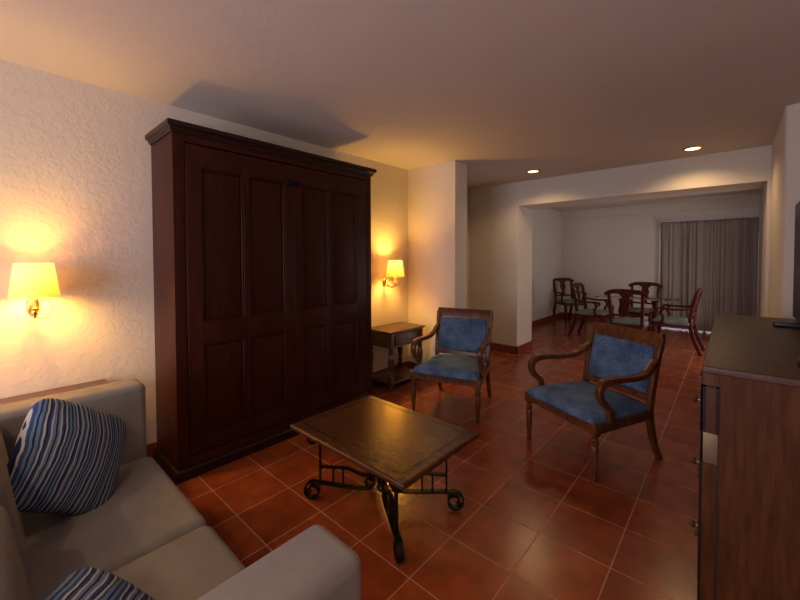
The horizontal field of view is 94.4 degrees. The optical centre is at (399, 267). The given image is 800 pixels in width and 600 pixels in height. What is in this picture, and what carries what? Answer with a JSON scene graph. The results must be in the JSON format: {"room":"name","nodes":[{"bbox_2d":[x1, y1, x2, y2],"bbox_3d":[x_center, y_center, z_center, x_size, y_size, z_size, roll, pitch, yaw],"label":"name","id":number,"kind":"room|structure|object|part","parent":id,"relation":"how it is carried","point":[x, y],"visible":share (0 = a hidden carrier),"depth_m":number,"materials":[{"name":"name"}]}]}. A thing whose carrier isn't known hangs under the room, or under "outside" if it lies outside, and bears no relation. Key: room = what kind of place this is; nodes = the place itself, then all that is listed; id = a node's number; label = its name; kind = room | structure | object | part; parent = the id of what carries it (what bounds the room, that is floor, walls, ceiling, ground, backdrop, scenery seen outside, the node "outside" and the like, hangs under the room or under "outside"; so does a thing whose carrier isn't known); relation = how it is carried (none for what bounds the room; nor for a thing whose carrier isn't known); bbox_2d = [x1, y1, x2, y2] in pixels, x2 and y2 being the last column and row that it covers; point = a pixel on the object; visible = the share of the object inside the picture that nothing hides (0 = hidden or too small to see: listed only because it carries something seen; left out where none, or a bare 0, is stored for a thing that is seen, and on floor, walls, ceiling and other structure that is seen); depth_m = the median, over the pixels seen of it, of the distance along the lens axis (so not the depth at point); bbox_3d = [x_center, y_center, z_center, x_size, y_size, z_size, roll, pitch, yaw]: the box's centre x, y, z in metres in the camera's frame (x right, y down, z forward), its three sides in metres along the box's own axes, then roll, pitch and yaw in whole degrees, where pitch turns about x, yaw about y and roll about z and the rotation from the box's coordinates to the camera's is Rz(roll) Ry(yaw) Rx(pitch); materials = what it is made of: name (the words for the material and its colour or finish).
{"room":"hotel room","nodes":[
{"label":"hotel room","id":0,"kind":"room"},
{"bbox_2d":[0,59,407,444],"bbox_3d":[-2.115,0.096,2.543,0.300,2.590,6.370,1,2,42],"label":"wall","id":1,"kind":"structure","parent":0,"point":[76,174],"depth_m":2.42,"materials":[{"name":"paint"}]},
{"bbox_2d":[7,263,59,318],"bbox_3d":[-2.105,0.139,2.133,0.263,0.332,0.216,1,2,42],"label":"wall lamp","id":2,"kind":"object","parent":1,"relation":"attached to","point":[32,281],"visible":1,"depth_m":2.06,"materials":[{"name":"yellow fabric"}]},
{"bbox_3d":[-2.088,0.068,2.116,0.216,0.188,0.216,1,2,42],"label":"lamp shade","id":3,"kind":"part","parent":2,"relation":"part of","materials":[{"name":"yellow fabric"}]},
{"bbox_3d":[-2.134,0.221,2.162,0.162,0.142,0.035,1,2,42],"label":"arm","id":4,"kind":"part","parent":2,"relation":"part of","materials":[{"name":"gold metal"}]},
{"bbox_3d":[-2.111,0.241,2.189,0.152,0.127,0.061,1,2,36],"label":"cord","id":5,"kind":"part","parent":2,"relation":"part of","materials":[{"name":"gold metal"}]},
{"bbox_2d":[146,361,407,458],"bbox_3d":[-1.973,1.334,2.504,0.022,0.115,6.250,1,2,42],"label":"baseboard","id":6,"kind":"structure","parent":1,"relation":"attached to","point":[151,447],"depth_m":2.69,"materials":[{"name":"ceramic"}]},
{"bbox_2d":[382,260,403,287],"bbox_3d":[-0.085,0.077,4.371,0.293,0.332,0.216,1,2,42],"label":"wall lamp","id":7,"kind":"object","parent":1,"relation":"attached to","point":[394,267],"visible":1,"depth_m":4.27,"materials":[{"name":"gold metal"}]},
{"bbox_3d":[-0.114,0.159,4.399,0.192,0.142,0.035,1,2,42],"label":"arm","id":8,"kind":"part","parent":7,"relation":"part of","materials":[{"name":"gold metal"}]},
{"bbox_3d":[-0.057,0.005,4.343,0.216,0.188,0.216,1,2,42],"label":"lamp shade","id":9,"kind":"part","parent":7,"relation":"part of","materials":[{"name":"yellow fabric"}]},
{"bbox_2d":[0,0,799,210],"bbox_3d":[1.915,-1.282,3.015,6.000,0.120,12.500,1,2,42],"label":"ceiling","id":10,"kind":"structure","parent":0,"point":[504,90],"depth_m":2.21,"materials":[{"name":"paint"}]},
{"bbox_2d":[526,170,539,172],"bbox_3d":[1.741,-1.263,4.848,0.180,0.010,0.180,1,2,42],"label":"recessed light","id":11,"kind":"object","parent":10,"relation":"in","point":[528,171],"visible":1,"depth_m":4.84,"materials":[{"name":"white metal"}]},
{"bbox_2d":[682,146,703,151],"bbox_3d":[3.047,-1.241,3.856,0.180,0.010,0.180,1,2,42],"label":"recessed light","id":12,"kind":"object","parent":10,"relation":"in","point":[693,148],"visible":1,"depth_m":3.84,"materials":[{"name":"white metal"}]},
{"bbox_2d":[158,317,710,599],"bbox_3d":[1.922,1.427,3.084,6.000,0.120,12.500,1,2,42],"label":"floor","id":13,"kind":"structure","parent":0,"point":[533,523],"depth_m":2.21,"materials":[{"name":"tile"}]},
{"bbox_2d":[0,379,108,404],"bbox_3d":[-2.012,1.074,2.123,0.414,0.655,0.600,1,2,42],"label":"side table","id":14,"kind":"object","parent":13,"relation":"on","point":[102,381],"visible":0.02,"depth_m":2.23,"materials":[{"name":"brown wood"}]},
{"bbox_2d":[0,378,360,599],"bbox_3d":[-1.105,1.018,1.173,1.940,0.810,0.955,1,2,42],"label":"sofa","id":15,"kind":"object","parent":13,"relation":"on","point":[148,534],"visible":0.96,"depth_m":1.33,"materials":[{"name":"grey fabric"}]},
{"bbox_2d":[0,429,29,584],"bbox_3d":[-1.509,0.851,1.310,0.770,0.479,0.246,1,2,42],"label":"cushion","id":16,"kind":"object","parent":15,"relation":"on","point":[8,437],"depth_m":1.27,"materials":[{"name":"beige fabric"}]},
{"bbox_2d":[0,505,32,599],"bbox_3d":[-0.920,0.863,0.784,0.770,0.479,0.246,1,2,42],"label":"cushion","id":17,"kind":"object","parent":15,"relation":"on","point":[14,585],"depth_m":0.89,"materials":[{"name":"beige fabric"}]},
{"bbox_2d":[7,398,125,514],"bbox_3d":[-1.426,0.818,1.612,0.278,0.509,0.517,1,2,25],"label":"throw pillow","id":18,"kind":"object","parent":15,"relation":"on","point":[65,458],"visible":0.84,"depth_m":1.53,"materials":[{"name":"fabric"}]},
{"bbox_3d":[-1.766,0.979,1.750,0.185,0.682,0.935,1,2,42],"label":"armrest","id":19,"kind":"part","parent":15,"relation":"part of","materials":[{"name":"beige fabric"}]},
{"bbox_2d":[43,567,154,599],"bbox_3d":[-0.648,0.903,0.826,0.341,0.382,0.474,-1,2,-19],"label":"throw pillow","id":20,"kind":"object","parent":15,"relation":"on","point":[87,583],"visible":1,"depth_m":0.91,"materials":[{"name":"fabric"}]},
{"bbox_2d":[22,457,205,599],"bbox_3d":[-1.319,1.110,1.522,0.779,0.160,0.725,1,2,42],"label":"seat cushion","id":21,"kind":"object","parent":15,"relation":"on","point":[145,512],"depth_m":1.47,"materials":[{"name":"beige fabric"}]},
{"bbox_2d":[111,526,245,599],"bbox_3d":[-0.737,1.122,1.002,0.779,0.160,0.725,1,2,42],"label":"seat cushion","id":22,"kind":"object","parent":15,"relation":"on","point":[192,562],"depth_m":1.28,"materials":[{"name":"beige fabric"}]},
{"bbox_3d":[-0.457,1.006,0.581,0.185,0.682,0.935,1,2,42],"label":"armrest","id":23,"kind":"part","parent":15,"relation":"part of","materials":[{"name":"beige fabric"}]},
{"bbox_2d":[145,118,376,484],"bbox_3d":[-1.015,0.207,3.166,0.485,2.330,1.820,1,2,42],"label":"wardrobe","id":24,"kind":"object","parent":13,"relation":"on","point":[262,250],"visible":0.98,"depth_m":2.75,"materials":[{"name":"brown wood"}]},
{"bbox_3d":[-1.609,0.217,2.530,0.446,2.225,0.008,1,2,42],"label":"panel","id":25,"kind":"part","parent":24,"relation":"part of","materials":[{"name":"brown wood"}]},
{"bbox_3d":[-1.246,-0.156,2.610,0.021,1.035,0.287,1,2,42],"label":"panel","id":26,"kind":"part","parent":24,"relation":"part of","materials":[{"name":"brown wood"}]},
{"bbox_3d":[-1.243,0.829,2.635,0.021,0.625,0.287,1,2,42],"label":"panel","id":27,"kind":"part","parent":24,"relation":"part of","materials":[{"name":"brown wood"}]},
{"bbox_3d":[-1.139,0.208,2.739,0.034,2.060,0.800,1,2,42],"label":"door","id":28,"kind":"part","parent":24,"relation":"part of","materials":[{"name":"brown wood"}]},
{"bbox_3d":[-1.018,-0.924,3.137,0.485,0.068,1.820,1,2,42],"label":"cornice","id":29,"kind":"part","parent":24,"relation":"part of","materials":[{"name":"brown wood"}]},
{"bbox_3d":[-1.024,-0.163,2.857,0.021,1.035,0.292,1,2,42],"label":"panel","id":30,"kind":"part","parent":24,"relation":"part of","materials":[{"name":"brown wood"}]},
{"bbox_3d":[-1.022,0.822,2.882,0.021,0.625,0.292,1,2,42],"label":"panel","id":31,"kind":"part","parent":24,"relation":"part of","materials":[{"name":"brown wood"}]},
{"bbox_3d":[-0.852,-0.684,2.990,0.034,0.050,0.120,1,2,42],"label":"handle","id":32,"kind":"part","parent":24,"relation":"part of","materials":[{"name":"black metal"}]},
{"bbox_3d":[-0.733,-0.172,3.183,0.021,1.035,0.267,1,2,42],"label":"panel","id":33,"kind":"part","parent":24,"relation":"part of","materials":[{"name":"brown wood"}]},
{"bbox_3d":[-0.730,0.813,3.209,0.021,0.625,0.267,1,2,42],"label":"panel","id":34,"kind":"part","parent":24,"relation":"part of","materials":[{"name":"brown wood"}]},
{"bbox_3d":[-0.605,0.192,3.337,0.034,2.060,0.800,1,2,42],"label":"door","id":35,"kind":"part","parent":24,"relation":"part of","materials":[{"name":"brown wood"}]},
{"bbox_3d":[-0.515,-0.179,3.428,0.021,1.035,0.288,1,2,42],"label":"panel","id":36,"kind":"part","parent":24,"relation":"part of","materials":[{"name":"brown wood"}]},
{"bbox_3d":[-0.512,0.806,3.453,0.021,0.625,0.288,1,2,42],"label":"panel","id":37,"kind":"part","parent":24,"relation":"part of","materials":[{"name":"brown wood"}]},
{"bbox_2d":[290,395,478,563],"bbox_3d":[-0.105,1.161,2.176,0.910,0.447,0.656,1,2,42],"label":"coffee table","id":38,"kind":"object","parent":13,"relation":"on","point":[398,445],"visible":1,"depth_m":2.10,"materials":[{"name":"brown wood"}]},
{"bbox_2d":[371,322,424,391],"bbox_3d":[-0.043,1.013,4.326,0.414,0.655,0.600,1,2,42],"label":"side table","id":39,"kind":"object","parent":13,"relation":"on","point":[391,336],"visible":0.69,"depth_m":4.19,"materials":[{"name":"brown wood"}]},
{"bbox_3d":[-0.334,1.108,4.249,0.072,0.470,0.071,1,2,42],"label":"leg","id":40,"kind":"part","parent":39,"relation":"part of","materials":[{"name":"brown wood"}]},
{"bbox_3d":[-0.099,1.113,4.039,0.072,0.470,0.071,1,2,42],"label":"leg","id":41,"kind":"part","parent":39,"relation":"part of","materials":[{"name":"brown wood"}]},
{"bbox_2d":[372,367,412,385],"bbox_3d":[-0.048,1.252,4.337,0.380,0.025,0.570,1,2,42],"label":"shelf","id":42,"kind":"object","parent":39,"relation":"attached to","point":[401,374],"depth_m":4.24,"materials":[{"name":"brown wood"}]},
{"bbox_3d":[0.003,1.097,4.627,0.072,0.470,0.071,1,2,42],"label":"leg","id":43,"kind":"part","parent":39,"relation":"part of","materials":[{"name":"brown wood"}]},
{"bbox_3d":[0.085,0.795,4.205,0.026,0.115,0.410,1,2,42],"label":"drawer","id":44,"kind":"part","parent":39,"relation":"part of","materials":[{"name":"brown wood"}]},
{"bbox_3d":[0.238,1.102,4.416,0.072,0.470,0.071,1,2,42],"label":"leg","id":45,"kind":"part","parent":39,"relation":"part of","materials":[{"name":"brown wood"}]},
{"bbox_2d":[410,307,492,422],"bbox_3d":[0.554,0.903,3.703,0.688,0.919,0.732,1,2,26],"label":"armchair","id":46,"kind":"object","parent":13,"relation":"on","point":[453,333],"visible":1,"depth_m":3.78,"materials":[{"name":"blue fabric"}]},
{"bbox_3d":[0.128,1.170,3.541,0.054,0.379,0.052,1,2,26],"label":"leg","id":47,"kind":"part","parent":46,"relation":"part of","materials":[{"name":"brown wood"}]},
{"bbox_3d":[0.265,0.799,3.810,0.059,0.372,0.619,1,2,30],"label":"armrest","id":48,"kind":"part","parent":46,"relation":"part of","materials":[{"name":"brown wood"}]},
{"bbox_3d":[0.421,0.907,4.070,0.052,0.892,0.151,1,2,26],"label":"leg","id":49,"kind":"part","parent":46,"relation":"part of","materials":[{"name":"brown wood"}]},
{"bbox_3d":[0.522,0.945,3.638,0.631,0.106,0.576,1,2,26],"label":"seat","id":50,"kind":"part","parent":46,"relation":"part of","materials":[{"name":"blue fabric"}]},
{"bbox_3d":[0.526,1.012,3.648,0.671,0.059,0.603,1,2,26],"label":"seat frame","id":51,"kind":"part","parent":46,"relation":"part of","materials":[{"name":"brown wood"}]},
{"bbox_3d":[0.671,0.705,3.941,0.503,0.342,0.128,1,2,26],"label":"backrest","id":52,"kind":"part","parent":46,"relation":"part of","materials":[{"name":"blue fabric"}]},
{"bbox_3d":[0.678,0.677,3.956,0.594,0.482,0.158,1,2,26],"label":"frame","id":53,"kind":"part","parent":46,"relation":"part of","materials":[{"name":"brown wood"}]},
{"bbox_3d":[0.687,1.176,3.271,0.054,0.379,0.052,1,2,26],"label":"leg","id":54,"kind":"part","parent":46,"relation":"part of","materials":[{"name":"brown wood"}]},
{"bbox_3d":[0.819,0.804,3.543,0.059,0.372,0.619,0,2,22],"label":"armrest","id":55,"kind":"part","parent":46,"relation":"part of","materials":[{"name":"brown wood"}]},
{"bbox_3d":[0.924,0.912,3.827,0.052,0.892,0.151,1,2,26],"label":"leg","id":56,"kind":"part","parent":46,"relation":"part of","materials":[{"name":"brown wood"}]},
{"bbox_2d":[553,278,586,323],"bbox_3d":[3.868,0.734,8.528,0.596,0.996,0.646,0,1,-7],"label":"dining chair","id":57,"kind":"object","parent":13,"relation":"on","point":[566,302],"visible":0.7,"depth_m":8.67,"materials":[{"name":"red wood"}]},
{"bbox_3d":[3.627,0.754,8.732,0.056,0.946,0.184,0,1,-7],"label":"leg","id":58,"kind":"part","parent":57,"relation":"part of","materials":[{"name":"red wood"}]},
{"bbox_3d":[3.620,0.649,8.468,0.075,0.282,0.481,0,1,-2],"label":"armrest","id":59,"kind":"part","parent":57,"relation":"part of","materials":[{"name":"red wood"}]},
{"bbox_3d":[3.836,0.284,8.760,0.578,0.109,0.046,0,1,-7],"label":"crest rail","id":60,"kind":"part","parent":57,"relation":"part of","materials":[{"name":"red wood"}]},
{"bbox_3d":[3.670,1.022,8.214,0.056,0.426,0.057,0,1,-7],"label":"leg","id":61,"kind":"part","parent":57,"relation":"part of","materials":[{"name":"red wood"}]},
{"bbox_3d":[3.877,0.773,8.455,0.490,0.110,0.470,0,1,-7],"label":"seat","id":62,"kind":"part","parent":57,"relation":"part of","materials":[{"name":"grey fabric"}]},
{"bbox_3d":[3.877,0.799,8.461,0.508,0.060,0.490,0,1,-7],"label":"seat frame","id":63,"kind":"part","parent":57,"relation":"part of","materials":[{"name":"red wood"}]},
{"bbox_3d":[4.050,0.752,8.785,0.056,0.946,0.184,0,1,-7],"label":"leg","id":64,"kind":"part","parent":57,"relation":"part of","materials":[{"name":"red wood"}]},
{"bbox_2d":[568,283,613,336],"bbox_3d":[3.519,0.778,6.839,0.595,0.996,0.646,-1,2,-42],"label":"dining chair","id":65,"kind":"object","parent":13,"relation":"on","point":[595,313],"visible":0.83,"depth_m":6.82,"materials":[{"name":"red wood"}]},
{"bbox_3d":[3.205,0.803,6.867,0.056,0.946,0.184,-1,2,-42],"label":"leg","id":66,"kind":"part","parent":65,"relation":"part of","materials":[{"name":"red wood"}]},
{"bbox_3d":[3.353,0.330,7.009,0.578,0.109,0.046,-1,2,-42],"label":"crest rail","id":67,"kind":"part","parent":65,"relation":"part of","materials":[{"name":"red wood"}]},
{"bbox_3d":[3.521,0.795,7.154,0.056,0.946,0.184,-1,2,-42],"label":"leg","id":68,"kind":"part","parent":65,"relation":"part of","materials":[{"name":"red wood"}]},
{"bbox_3d":[3.349,0.697,6.647,0.075,0.282,0.481,-1,2,-37],"label":"armrest","id":69,"kind":"part","parent":65,"relation":"part of","materials":[{"name":"red wood"}]},
{"bbox_3d":[3.569,0.816,6.785,0.490,0.110,0.470,-1,2,-42],"label":"seat","id":70,"kind":"part","parent":65,"relation":"part of","materials":[{"name":"grey fabric"}]},
{"bbox_3d":[3.566,0.843,6.789,0.508,0.060,0.490,-1,2,-42],"label":"seat frame","id":71,"kind":"part","parent":65,"relation":"part of","materials":[{"name":"red wood"}]},
{"bbox_3d":[3.724,0.687,6.987,0.481,0.282,0.075,1,2,42],"label":"armrest","id":72,"kind":"part","parent":65,"relation":"part of","materials":[{"name":"red wood"}]},
{"bbox_2d":[525,321,665,481],"bbox_3d":[1.465,0.923,2.803,0.732,0.919,0.688,-1,2,-21],"label":"armchair","id":73,"kind":"object","parent":13,"relation":"on","point":[632,368],"visible":1,"depth_m":2.70,"materials":[{"name":"blue fabric"}]},
{"bbox_3d":[1.040,1.182,2.981,0.052,0.379,0.054,-1,2,-21],"label":"leg","id":74,"kind":"part","parent":73,"relation":"part of","materials":[{"name":"brown wood"}]},
{"bbox_3d":[1.331,0.815,3.079,0.619,0.372,0.059,-1,2,-17],"label":"armrest","id":75,"kind":"part","parent":73,"relation":"part of","materials":[{"name":"brown wood"}]},
{"bbox_3d":[1.397,0.964,2.779,0.576,0.106,0.631,-1,2,-21],"label":"seat","id":76,"kind":"part","parent":73,"relation":"part of","materials":[{"name":"blue fabric"}]},
{"bbox_3d":[1.621,0.927,3.161,0.151,0.892,0.052,-1,2,-21],"label":"leg","id":77,"kind":"part","parent":73,"relation":"part of","materials":[{"name":"brown wood"}]},
{"bbox_3d":[1.405,1.031,2.783,0.603,0.059,0.671,-1,2,-21],"label":"seat frame","id":78,"kind":"part","parent":73,"relation":"part of","materials":[{"name":"brown wood"}]},
{"bbox_3d":[1.260,1.196,2.400,0.052,0.379,0.054,-1,2,-21],"label":"leg","id":79,"kind":"part","parent":73,"relation":"part of","materials":[{"name":"brown wood"}]},
{"bbox_3d":[1.717,0.729,2.894,0.128,0.342,0.503,-1,2,-21],"label":"backrest","id":80,"kind":"part","parent":73,"relation":"part of","materials":[{"name":"blue fabric"}]},
{"bbox_3d":[1.733,0.702,2.899,0.158,0.482,0.594,-1,2,-21],"label":"frame","id":81,"kind":"part","parent":73,"relation":"part of","materials":[{"name":"brown wood"}]},
{"bbox_3d":[1.549,0.829,2.504,0.619,0.372,0.059,-1,2,-24],"label":"armrest","id":82,"kind":"part","parent":73,"relation":"part of","materials":[{"name":"brown wood"}]},
{"bbox_3d":[1.819,0.940,2.639,0.151,0.892,0.052,-1,2,-21],"label":"leg","id":83,"kind":"part","parent":73,"relation":"part of","materials":[{"name":"brown wood"}]},
{"bbox_2d":[604,289,653,344],"bbox_3d":[3.527,0.806,5.724,0.595,0.996,0.646,1,2,42],"label":"dining chair","id":84,"kind":"object","parent":13,"relation":"on","point":[635,322],"visible":0.84,"depth_m":5.57,"materials":[{"name":"red wood"}]},
{"bbox_3d":[3.214,0.833,5.694,0.056,0.946,0.184,1,2,42],"label":"leg","id":85,"kind":"part","parent":84,"relation":"part of","materials":[{"name":"red wood"}]},
{"bbox_3d":[3.407,0.719,5.587,0.410,0.035,0.024,1,2,42],"label":"cross rail","id":86,"kind":"part","parent":84,"relation":"part of","materials":[{"name":"red wood"}]},
{"bbox_3d":[3.363,0.368,5.531,0.578,0.109,0.046,1,2,42],"label":"crest rail","id":87,"kind":"part","parent":84,"relation":"part of","materials":[{"name":"red wood"}]},
{"bbox_3d":[3.577,0.842,5.781,0.490,0.110,0.470,1,2,42],"label":"seat","id":88,"kind":"part","parent":84,"relation":"part of","materials":[{"name":"grey fabric"}]},
{"bbox_3d":[3.574,0.869,5.778,0.508,0.060,0.490,1,2,42],"label":"seat frame","id":89,"kind":"part","parent":84,"relation":"part of","materials":[{"name":"red wood"}]},
{"bbox_3d":[3.532,0.839,5.410,0.056,0.946,0.184,1,2,42],"label":"leg","id":90,"kind":"part","parent":84,"relation":"part of","materials":[{"name":"red wood"}]},
{"bbox_3d":[3.734,0.723,5.573,0.481,0.282,0.075,-1,2,-43],"label":"armrest","id":91,"kind":"part","parent":84,"relation":"part of","materials":[{"name":"red wood"}]},
{"bbox_2d":[595,293,682,332],"bbox_3d":[4.236,0.891,6.595,1.200,0.760,0.840,1,2,42],"label":"dining table","id":92,"kind":"object","parent":13,"relation":"on","point":[655,300],"visible":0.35,"depth_m":6.41,"materials":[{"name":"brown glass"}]},
{"bbox_3d":[4.235,0.517,6.585,1.200,0.012,0.840,1,2,42],"label":"glass","id":93,"kind":"part","parent":92,"relation":"part of","materials":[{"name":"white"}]},
{"bbox_2d":[628,282,662,320],"bbox_3d":[4.576,0.771,7.011,0.646,0.996,0.596,-2,2,-44],"label":"dining chair","id":94,"kind":"object","parent":13,"relation":"on","point":[645,286],"visible":0.3,"depth_m":7.10,"materials":[{"name":"red wood"}]},
{"bbox_3d":[4.593,0.788,7.326,0.184,0.946,0.056,-2,2,-44],"label":"leg","id":95,"kind":"part","parent":94,"relation":"part of","materials":[{"name":"red wood"}]},
{"bbox_3d":[4.523,0.809,6.960,0.470,0.110,0.490,-2,2,-44],"label":"seat","id":96,"kind":"part","parent":94,"relation":"part of","materials":[{"name":"grey fabric"}]},
{"bbox_3d":[4.526,0.836,6.965,0.490,0.060,0.508,-2,2,-44],"label":"seat frame","id":97,"kind":"part","parent":94,"relation":"part of","materials":[{"name":"red wood"}]},
{"bbox_3d":[4.750,0.323,7.171,0.046,0.109,0.578,-2,2,-44],"label":"crest rail","id":98,"kind":"part","parent":94,"relation":"part of","materials":[{"name":"red wood"}]},
{"bbox_3d":[4.891,0.795,7.021,0.184,0.946,0.056,-2,2,-44],"label":"leg","id":99,"kind":"part","parent":94,"relation":"part of","materials":[{"name":"red wood"}]},
{"bbox_2d":[651,288,705,355],"bbox_3d":[4.376,0.802,5.819,0.646,0.996,0.596,1,2,45],"label":"dining chair","id":100,"kind":"object","parent":13,"relation":"on","point":[661,320],"visible":0.91,"depth_m":5.73,"materials":[{"name":"red wood"}]},
{"bbox_3d":[4.001,1.081,5.865,0.057,0.426,0.056,1,2,45],"label":"leg","id":101,"kind":"part","parent":100,"relation":"part of","materials":[{"name":"red wood"}]},
{"bbox_3d":[4.323,0.837,5.873,0.470,0.110,0.490,1,2,45],"label":"seat","id":102,"kind":"part","parent":100,"relation":"part of","materials":[{"name":"grey fabric"}]},
{"bbox_3d":[4.327,0.864,5.870,0.490,0.060,0.508,1,2,45],"label":"seat frame","id":103,"kind":"part","parent":100,"relation":"part of","materials":[{"name":"red wood"}]},
{"bbox_3d":[4.178,0.720,5.656,0.481,0.282,0.075,1,2,39],"label":"armrest","id":104,"kind":"part","parent":100,"relation":"part of","materials":[{"name":"red wood"}]},
{"bbox_3d":[4.535,0.710,6.016,0.075,0.282,0.481,-1,2,-40],"label":"armrest","id":105,"kind":"part","parent":100,"relation":"part of","materials":[{"name":"red wood"}]},
{"bbox_3d":[4.390,0.835,5.506,0.184,0.946,0.056,1,2,45],"label":"leg","id":106,"kind":"part","parent":100,"relation":"part of","materials":[{"name":"red wood"}]},
{"bbox_3d":[4.548,0.362,5.636,0.046,0.109,0.578,1,2,45],"label":"crest rail","id":107,"kind":"part","parent":100,"relation":"part of","materials":[{"name":"red wood"}]},
{"bbox_3d":[4.691,0.826,5.808,0.184,0.946,0.056,1,2,45],"label":"leg","id":108,"kind":"part","parent":100,"relation":"part of","materials":[{"name":"red wood"}]},
{"bbox_2d":[690,313,799,599],"bbox_3d":[2.009,0.883,2.025,0.565,1.020,1.868,1,2,42],"label":"dresser","id":109,"kind":"object","parent":13,"relation":"on","point":[748,525],"visible":1,"depth_m":1.42,"materials":[{"name":"brown wood"}]},
{"bbox_3d":[1.342,1.175,1.684,0.034,0.056,0.086,1,2,42],"label":"drawer pull","id":110,"kind":"part","parent":109,"relation":"part of","materials":[{"name":"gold metal"}]},
{"bbox_3d":[1.341,0.882,1.676,0.034,0.056,0.086,1,2,42],"label":"drawer pull","id":111,"kind":"part","parent":109,"relation":"part of","materials":[{"name":"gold metal"}]},
{"bbox_3d":[1.341,0.600,1.669,0.034,0.056,0.086,1,2,42],"label":"drawer pull","id":112,"kind":"part","parent":109,"relation":"part of","materials":[{"name":"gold metal"}]},
{"bbox_3d":[1.535,1.162,1.849,0.033,0.275,0.845,1,2,42],"label":"drawer","id":113,"kind":"part","parent":109,"relation":"part of","materials":[{"name":"brown wood"}]},
{"bbox_3d":[1.534,0.869,1.842,0.033,0.270,0.845,1,2,42],"label":"drawer","id":114,"kind":"part","parent":109,"relation":"part of","materials":[{"name":"brown wood"}]},
{"bbox_3d":[1.534,0.587,1.835,0.033,0.255,0.845,1,2,42],"label":"drawer","id":115,"kind":"part","parent":109,"relation":"part of","materials":[{"name":"brown wood"}]},
{"bbox_3d":[1.243,0.714,1.490,0.053,0.120,0.053,1,2,42],"label":"corner plate","id":116,"kind":"part","parent":109,"relation":"part of","materials":[{"name":"gold metal"}]},
{"bbox_2d":[773,201,799,366],"bbox_3d":[2.069,-0.005,1.851,0.216,0.765,1.273,1,2,42],"label":"television","id":117,"kind":"object","parent":109,"relation":"on","point":[796,280],"visible":1,"depth_m":2.23,"materials":[{"name":"black plastic"}]},
{"bbox_2d":[408,160,466,362],"bbox_3d":[0.349,0.033,4.760,1.020,2.590,0.260,1,2,42],"label":"wall partition","id":118,"kind":"structure","parent":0,"point":[437,193],"depth_m":4.51,"materials":[{"name":"paint"}]},
{"bbox_2d":[408,361,415,368],"bbox_3d":[0.468,1.272,4.687,0.732,0.115,0.282,1,2,42],"label":"baseboard","id":119,"kind":"structure","parent":118,"relation":"attached to","point":[411,365],"depth_m":4.78,"materials":[{"name":"ceramic"}]},
{"bbox_2d":[467,188,469,308],"bbox_3d":[0.573,0.009,5.686,0.280,2.590,1.460,1,2,42],"label":"wall","id":120,"kind":"structure","parent":0,"point":[468,190],"depth_m":6.09,"materials":[{"name":"paint"}]},
{"bbox_2d":[532,208,561,320],"bbox_3d":[2.718,-0.055,7.952,0.300,2.590,3.760,1,2,42],"label":"wall","id":121,"kind":"structure","parent":0,"point":[546,222],"depth_m":8.36,"materials":[{"name":"paint"}]},
{"bbox_2d":[532,312,561,326],"bbox_3d":[2.801,1.186,7.846,0.022,0.115,3.620,1,2,42],"label":"baseboard","id":122,"kind":"structure","parent":121,"relation":"attached to","point":[551,317],"depth_m":8.42,"materials":[{"name":"ceramic"}]},
{"bbox_2d":[470,145,771,346],"bbox_3d":[2.616,0.016,5.181,4.000,2.590,0.550,1,2,42],"label":"wall","id":123,"kind":"structure","parent":0,"point":[500,215],"depth_m":5.40,"materials":[{"name":"paint"}]},
{"bbox_2d":[491,341,531,353],"bbox_3d":[1.649,1.234,6.080,0.837,0.115,0.574,1,2,42],"label":"baseboard","id":124,"kind":"structure","parent":123,"relation":"attached to","point":[494,346],"depth_m":5.75,"materials":[{"name":"ceramic"}]},
{"bbox_2d":[561,206,758,319],"bbox_3d":[5.568,-0.061,7.900,4.620,2.590,0.200,1,2,42],"label":"wall","id":125,"kind":"structure","parent":0,"point":[602,254],"depth_m":8.38,"materials":[{"name":"paint"}]},
{"bbox_2d":[562,312,608,320],"bbox_3d":[4.744,1.163,8.535,1.980,0.115,0.022,1,2,42],"label":"baseboard","id":126,"kind":"structure","parent":125,"relation":"attached to","point":[572,314],"depth_m":8.80,"materials":[{"name":"ceramic"}]},
{"bbox_2d":[659,226,660,310],"bbox_3d":[6.077,0.185,7.439,1.420,2.120,0.060,1,2,42],"label":"window","id":127,"kind":"structure","parent":125,"relation":"in","point":[660,226],"depth_m":7.87,"materials":[{"name":"silver metal"}]},
{"bbox_2d":[561,195,759,219],"bbox_3d":[5.577,-1.255,7.657,4.320,0.190,0.100,1,2,42],"label":"trim","id":128,"kind":"structure","parent":125,"relation":"attached to","point":[742,201],"depth_m":7.64,"materials":[{"name":"paint"}]},
{"bbox_2d":[659,215,758,331],"bbox_3d":[5.981,0.131,7.254,1.512,2.193,0.221,1,2,42],"label":"curtain","id":129,"kind":"object","parent":125,"relation":"hanging from","point":[718,256],"visible":0.83,"depth_m":7.15,"materials":[{"name":"beige fabric"}]},
{"bbox_2d":[757,188,763,316],"bbox_3d":[5.490,0.002,5.456,0.180,2.590,3.750,1,2,42],"label":"wall","id":130,"kind":"structure","parent":0,"point":[761,202],"depth_m":6.28,"materials":[{"name":"paint"}]},
{"bbox_2d":[768,103,799,318],"bbox_3d":[3.563,0.064,3.210,0.460,2.690,1.470,1,2,42],"label":"wall pier","id":131,"kind":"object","parent":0,"point":[785,158],"visible":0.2,"depth_m":2.81,"materials":[{"name":"paint"}]}
]}

